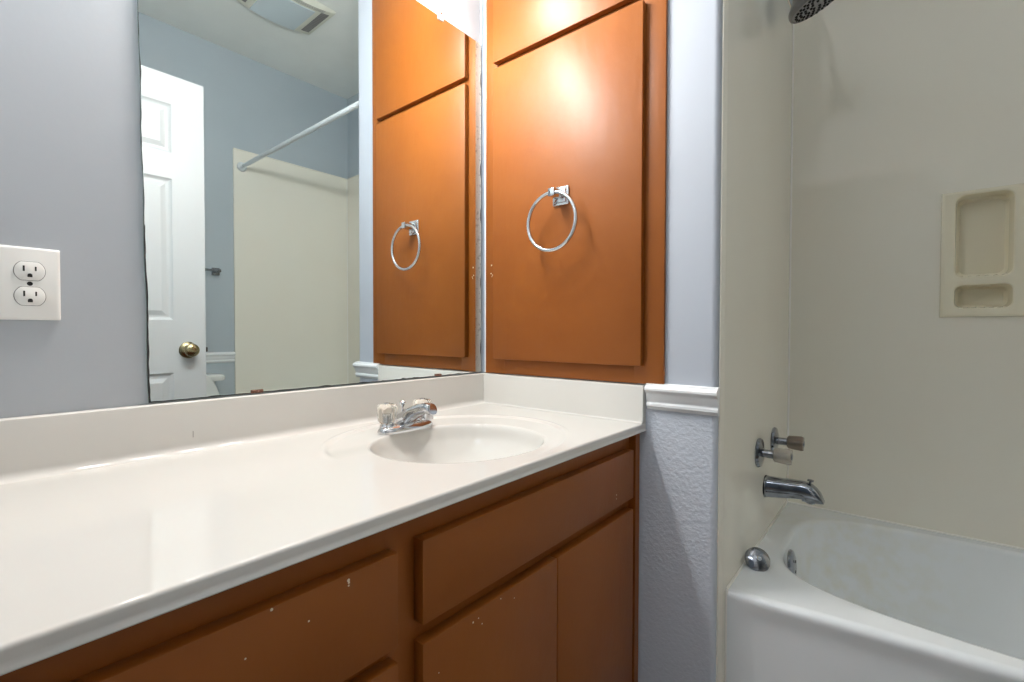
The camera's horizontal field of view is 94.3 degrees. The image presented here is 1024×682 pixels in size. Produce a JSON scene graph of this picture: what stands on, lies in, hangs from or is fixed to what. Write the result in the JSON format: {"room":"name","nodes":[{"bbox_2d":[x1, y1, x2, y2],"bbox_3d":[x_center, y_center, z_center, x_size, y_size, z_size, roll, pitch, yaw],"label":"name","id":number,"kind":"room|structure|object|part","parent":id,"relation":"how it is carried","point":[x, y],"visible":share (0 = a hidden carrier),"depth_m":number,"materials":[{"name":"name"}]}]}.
{"room":"bathroom","nodes":[
{"label":"bathroom","id":0,"kind":"room"},
{"bbox_2d":[0,0,482,417],"bbox_3d":[-0.524,-0.375,1.096,0.100,2.740,1.272,1,1,40],"label":"wall","id":1,"kind":"structure","parent":0,"point":[71,184],"depth_m":0.79,"materials":[{"name":"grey paint"}]},
{"bbox_2d":[0,245,60,319],"bbox_3d":[-0.752,-0.089,0.741,0.008,0.113,0.070,1,1,40],"label":"electrical outlet","id":2,"kind":"object","parent":1,"relation":"attached to","point":[29,277],"visible":1,"depth_m":0.74,"materials":[{"name":"white plastic"}]},
{"bbox_2d":[14,261,44,280],"bbox_3d":[-0.750,-0.109,0.738,0.002,0.028,0.034,1,1,40],"label":"receptacle","id":3,"kind":"object","parent":2,"relation":"attached to","point":[23,270],"depth_m":0.74,"materials":[{"name":"white plastic"}]},
{"bbox_2d":[14,287,45,305],"bbox_3d":[-0.750,-0.070,0.739,0.002,0.028,0.034,1,1,40],"label":"receptacle","id":4,"kind":"object","parent":2,"relation":"attached to","point":[23,296],"depth_m":0.74,"materials":[{"name":"white plastic"}]},
{"bbox_2d":[0,373,483,473],"bbox_3d":[-0.446,0.158,1.106,0.020,0.093,1.130,1,1,40],"label":"backsplash","id":5,"kind":"structure","parent":1,"relation":"attached to","point":[33,441],"depth_m":0.90,"materials":[{"name":"beige stone"}]},
{"bbox_2d":[137,0,480,402],"bbox_3d":[-0.383,-0.417,1.183,0.005,1.046,0.886,1,1,40],"label":"wall mirror","id":6,"kind":"object","parent":1,"relation":"attached to","point":[311,169],"visible":1,"depth_m":1.08,"materials":[{"name":"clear mirror"}]},
{"bbox_2d":[251,389,262,393],"bbox_3d":[-0.536,0.106,1.001,0.004,0.007,0.024,1,1,40],"label":"mirror clip","id":7,"kind":"object","parent":6,"relation":"attached to","point":[260,390],"visible":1,"depth_m":1.00,"materials":[{"name":"plastic"}]},
{"bbox_2d":[437,10,443,21],"bbox_3d":[-0.208,-0.945,1.381,0.011,0.024,0.022,1,1,40],"label":"mirror clip","id":8,"kind":"object","parent":6,"relation":"attached to","point":[440,14],"visible":1,"depth_m":1.38,"materials":[{"name":"white plastic"}]},
{"bbox_2d":[481,0,484,371],"bbox_3d":[-0.092,-0.790,1.524,0.012,1.784,0.012,1,1,40],"label":"trim","id":9,"kind":"structure","parent":1,"relation":"attached to","point":[482,1],"depth_m":1.53,"materials":[{"name":"grey"}]},
{"bbox_2d":[483,0,790,681],"bbox_3d":[0.452,-0.383,1.627,0.729,2.740,0.830,1,1,40],"label":"wall","id":10,"kind":"structure","parent":0,"point":[678,468],"depth_m":1.13,"materials":[{"name":"white paint"}]},
{"bbox_2d":[485,0,485,371],"bbox_3d":[-0.082,-0.780,1.519,0.009,1.764,0.006,1,1,40],"label":"trim","id":11,"kind":"structure","parent":10,"relation":"attached to","point":[485,0],"depth_m":1.52,"materials":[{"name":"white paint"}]},
{"bbox_2d":[486,0,667,383],"bbox_3d":[0.141,-0.776,1.320,0.588,1.764,0.028,1,1,40],"label":"upper cabinet","id":12,"kind":"object","parent":10,"relation":"attached to","point":[576,90],"visible":1,"depth_m":1.28,"materials":[{"name":"orange paint"}]},
{"bbox_2d":[526,185,577,251],"bbox_3d":[0.117,-0.333,1.296,0.165,0.185,0.052,1,1,40],"label":"towel ring","id":13,"kind":"object","parent":12,"relation":"attached to","point":[560,195],"visible":1,"depth_m":1.29,"materials":[{"name":"silver metal"}]},
{"bbox_3d":[0.117,-0.401,1.289,0.020,0.022,0.044,1,1,40],"label":"post","id":14,"kind":"part","parent":13,"relation":"part of","materials":[{"name":"silver metal"}]},
{"bbox_3d":[0.133,-0.400,1.308,0.052,0.052,0.011,1,1,40],"label":"wall plate","id":15,"kind":"part","parent":13,"relation":"part of","materials":[{"name":"silver metal"}]},
{"bbox_3d":[0.136,-1.241,1.310,0.490,0.774,0.018,1,1,40],"label":"cabinet door","id":16,"kind":"part","parent":12,"relation":"part of","materials":[{"name":"orange paint"}]},
{"bbox_2d":[644,383,719,415],"bbox_3d":[0.399,0.137,1.126,0.170,0.065,0.024,1,1,40],"label":"chair rail","id":17,"kind":"object","parent":10,"relation":"attached to","point":[703,400],"visible":1,"depth_m":1.12,"materials":[{"name":"white paint"}]},
{"bbox_2d":[716,0,804,681],"bbox_3d":[0.771,-0.082,1.371,0.097,2.148,0.805,1,1,40],"label":"surround panel","id":18,"kind":"object","parent":10,"relation":"attached to","point":[758,35],"depth_m":1.29,"materials":[{"name":"white plastic"}]},
{"bbox_3d":[0.738,0.321,1.339,0.060,0.023,0.023,1,1,40],"label":"valve stem","id":19,"kind":"part","parent":18,"relation":"part of","materials":[{"name":"silver metal"}]},
{"bbox_3d":[0.741,0.321,1.337,0.088,0.084,0.084,1,1,40],"label":"valve handle","id":20,"kind":"part","parent":18,"relation":"part of","materials":[{"name":"beige plastic"}]},
{"bbox_3d":[0.867,0.318,1.496,0.060,0.023,0.023,1,1,40],"label":"valve stem","id":21,"kind":"part","parent":18,"relation":"part of","materials":[{"name":"silver metal"}]},
{"bbox_3d":[0.755,0.321,1.325,0.044,0.048,0.048,1,1,40],"label":"handle knob","id":22,"kind":"part","parent":18,"relation":"part of","materials":[{"name":"beige plastic"}]},
{"bbox_3d":[0.870,0.318,1.493,0.088,0.084,0.084,1,1,40],"label":"valve handle","id":23,"kind":"part","parent":18,"relation":"part of","materials":[{"name":"brown plastic"}]},
{"bbox_2d":[763,475,824,504],"bbox_3d":[0.827,0.436,1.393,0.151,0.076,0.066,1,1,40],"label":"tub spout","id":24,"kind":"object","parent":18,"relation":"attached to","point":[777,487],"visible":1,"depth_m":1.38,"materials":[{"name":"silver metal"}]},
{"bbox_3d":[0.885,0.318,1.481,0.044,0.048,0.048,1,1,40],"label":"handle knob","id":25,"kind":"part","parent":18,"relation":"part of","materials":[{"name":"beige plastic"}]},
{"bbox_2d":[788,0,833,23],"bbox_3d":[0.829,-1.093,1.364,0.229,0.338,0.148,1,1,40],"label":"shower fixture","id":26,"kind":"object","parent":10,"relation":"attached to","point":[801,10],"visible":1,"depth_m":1.35,"materials":[{"name":"silver metal"}]},
{"bbox_3d":[1.348,-0.379,1.495,2.280,2.740,0.108,1,1,40],"label":"wall","id":27,"kind":"structure","parent":0,"visible":0},
{"bbox_2d":[788,0,1023,549],"bbox_3d":[1.542,-0.280,1.255,1.412,1.745,0.017,1,1,40],"label":"surround panel","id":28,"kind":"object","parent":27,"relation":"attached to","point":[905,414],"visible":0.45,"depth_m":1.50,"materials":[{"name":"white plastic"}]},
{"bbox_2d":[939,183,1023,317],"bbox_3d":[1.388,-0.258,1.402,0.186,0.375,0.060,1,1,40],"label":"soap dish","id":29,"kind":"object","parent":28,"relation":"attached to","point":[982,245],"visible":1,"depth_m":1.41,"materials":[{"name":"beige plastic"}]},
{"bbox_3d":[0.046,1.046,0.026,2.380,0.060,4.070,1,1,40],"label":"floor","id":30,"kind":"structure","parent":0,"visible":0},
{"bbox_2d":[0,433,639,681],"bbox_3d":[-0.241,0.614,0.946,0.549,0.768,1.128,1,1,40],"label":"vanity cabinet","id":31,"kind":"object","parent":30,"relation":"on","point":[534,577],"visible":0.92,"depth_m":0.69,"materials":[{"name":"orange paint"}]},
{"bbox_3d":[-0.272,0.341,0.488,0.021,0.126,0.362,1,1,40],"label":"drawer","id":32,"kind":"part","parent":31,"relation":"part of","materials":[{"name":"orange paint"}]},
{"bbox_2d":[0,373,645,675],"bbox_3d":[-0.238,0.230,0.935,0.560,0.230,1.130,1,1,40],"label":"countertop","id":33,"kind":"structure","parent":31,"relation":"on","point":[112,520],"depth_m":0.72,"materials":[{"name":"beige stone"}]},
{"bbox_2d":[377,398,436,434],"bbox_3d":[-0.222,0.174,1.096,0.125,0.070,0.151,1,1,40],"label":"sink faucet","id":34,"kind":"object","parent":33,"relation":"on","point":[418,416],"visible":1,"depth_m":1.07,"materials":[{"name":"silver metal"}]},
{"bbox_3d":[-0.284,0.181,1.082,0.034,0.033,0.034,1,1,40],"label":"handle stem","id":35,"kind":"part","parent":34,"relation":"part of","materials":[{"name":"silver metal"}]},
{"bbox_3d":[-0.284,0.164,1.081,0.045,0.043,0.045,0,1,17],"label":"handle knob","id":36,"kind":"part","parent":34,"relation":"part of","materials":[{"name":"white plastic"}]},
{"bbox_3d":[-0.260,0.162,1.128,0.015,0.036,0.015,1,1,40],"label":"lift rod","id":37,"kind":"part","parent":34,"relation":"part of","materials":[{"name":"silver metal"}]},
{"bbox_3d":[-0.249,0.199,1.120,0.053,0.020,0.151,1,1,40],"label":"plate","id":38,"kind":"part","parent":34,"relation":"part of","materials":[{"name":"silver metal"}]},
{"bbox_3d":[-0.221,0.174,1.095,0.121,0.070,0.036,1,1,40],"label":"spout","id":39,"kind":"part","parent":34,"relation":"part of","materials":[{"name":"silver metal"}]},
{"bbox_3d":[-0.219,0.162,1.160,0.045,0.043,0.045,0,1,17],"label":"handle knob","id":40,"kind":"part","parent":34,"relation":"part of","materials":[{"name":"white plastic"}]},
{"bbox_2d":[363,423,549,464],"bbox_3d":[-0.111,0.276,1.006,0.366,0.136,0.400,1,1,40],"label":"sink basin","id":41,"kind":"object","parent":33,"relation":"in","point":[440,443],"depth_m":1.13,"materials":[{"name":"white ceramic"}]},
{"bbox_3d":[-0.272,0.521,0.492,0.021,0.192,0.362,1,1,40],"label":"drawer","id":42,"kind":"part","parent":31,"relation":"part of","materials":[{"name":"orange paint"}]},
{"bbox_3d":[-0.026,0.657,0.792,0.021,0.480,0.328,1,1,40],"label":"cabinet door","id":43,"kind":"part","parent":31,"relation":"part of","materials":[{"name":"orange paint"}]},
{"bbox_3d":[0.185,0.653,1.048,0.021,0.480,0.328,1,1,40],"label":"cabinet door","id":44,"kind":"part","parent":31,"relation":"part of","materials":[{"name":"orange paint"}]},
{"bbox_2d":[726,503,1023,681],"bbox_3d":[1.294,0.791,0.976,1.404,0.421,0.760,1,1,40],"label":"bathtub","id":45,"kind":"object","parent":30,"relation":"on","point":[841,597],"visible":1,"depth_m":1.30,"materials":[{"name":"white ceramic"}]},
{"bbox_2d":[744,547,769,571],"bbox_3d":[0.639,0.569,1.236,0.058,0.052,0.045,1,1,40],"label":"stopper","id":46,"kind":"object","parent":45,"relation":"on","point":[757,559],"visible":1,"depth_m":1.23,"materials":[{"name":"silver metal"}]},
{"bbox_3d":[0.767,0.615,1.300,0.018,0.084,0.084,1,1,40],"label":"overflow plate","id":47,"kind":"part","parent":45,"relation":"part of","materials":[{"name":"silver metal"}]}
]}

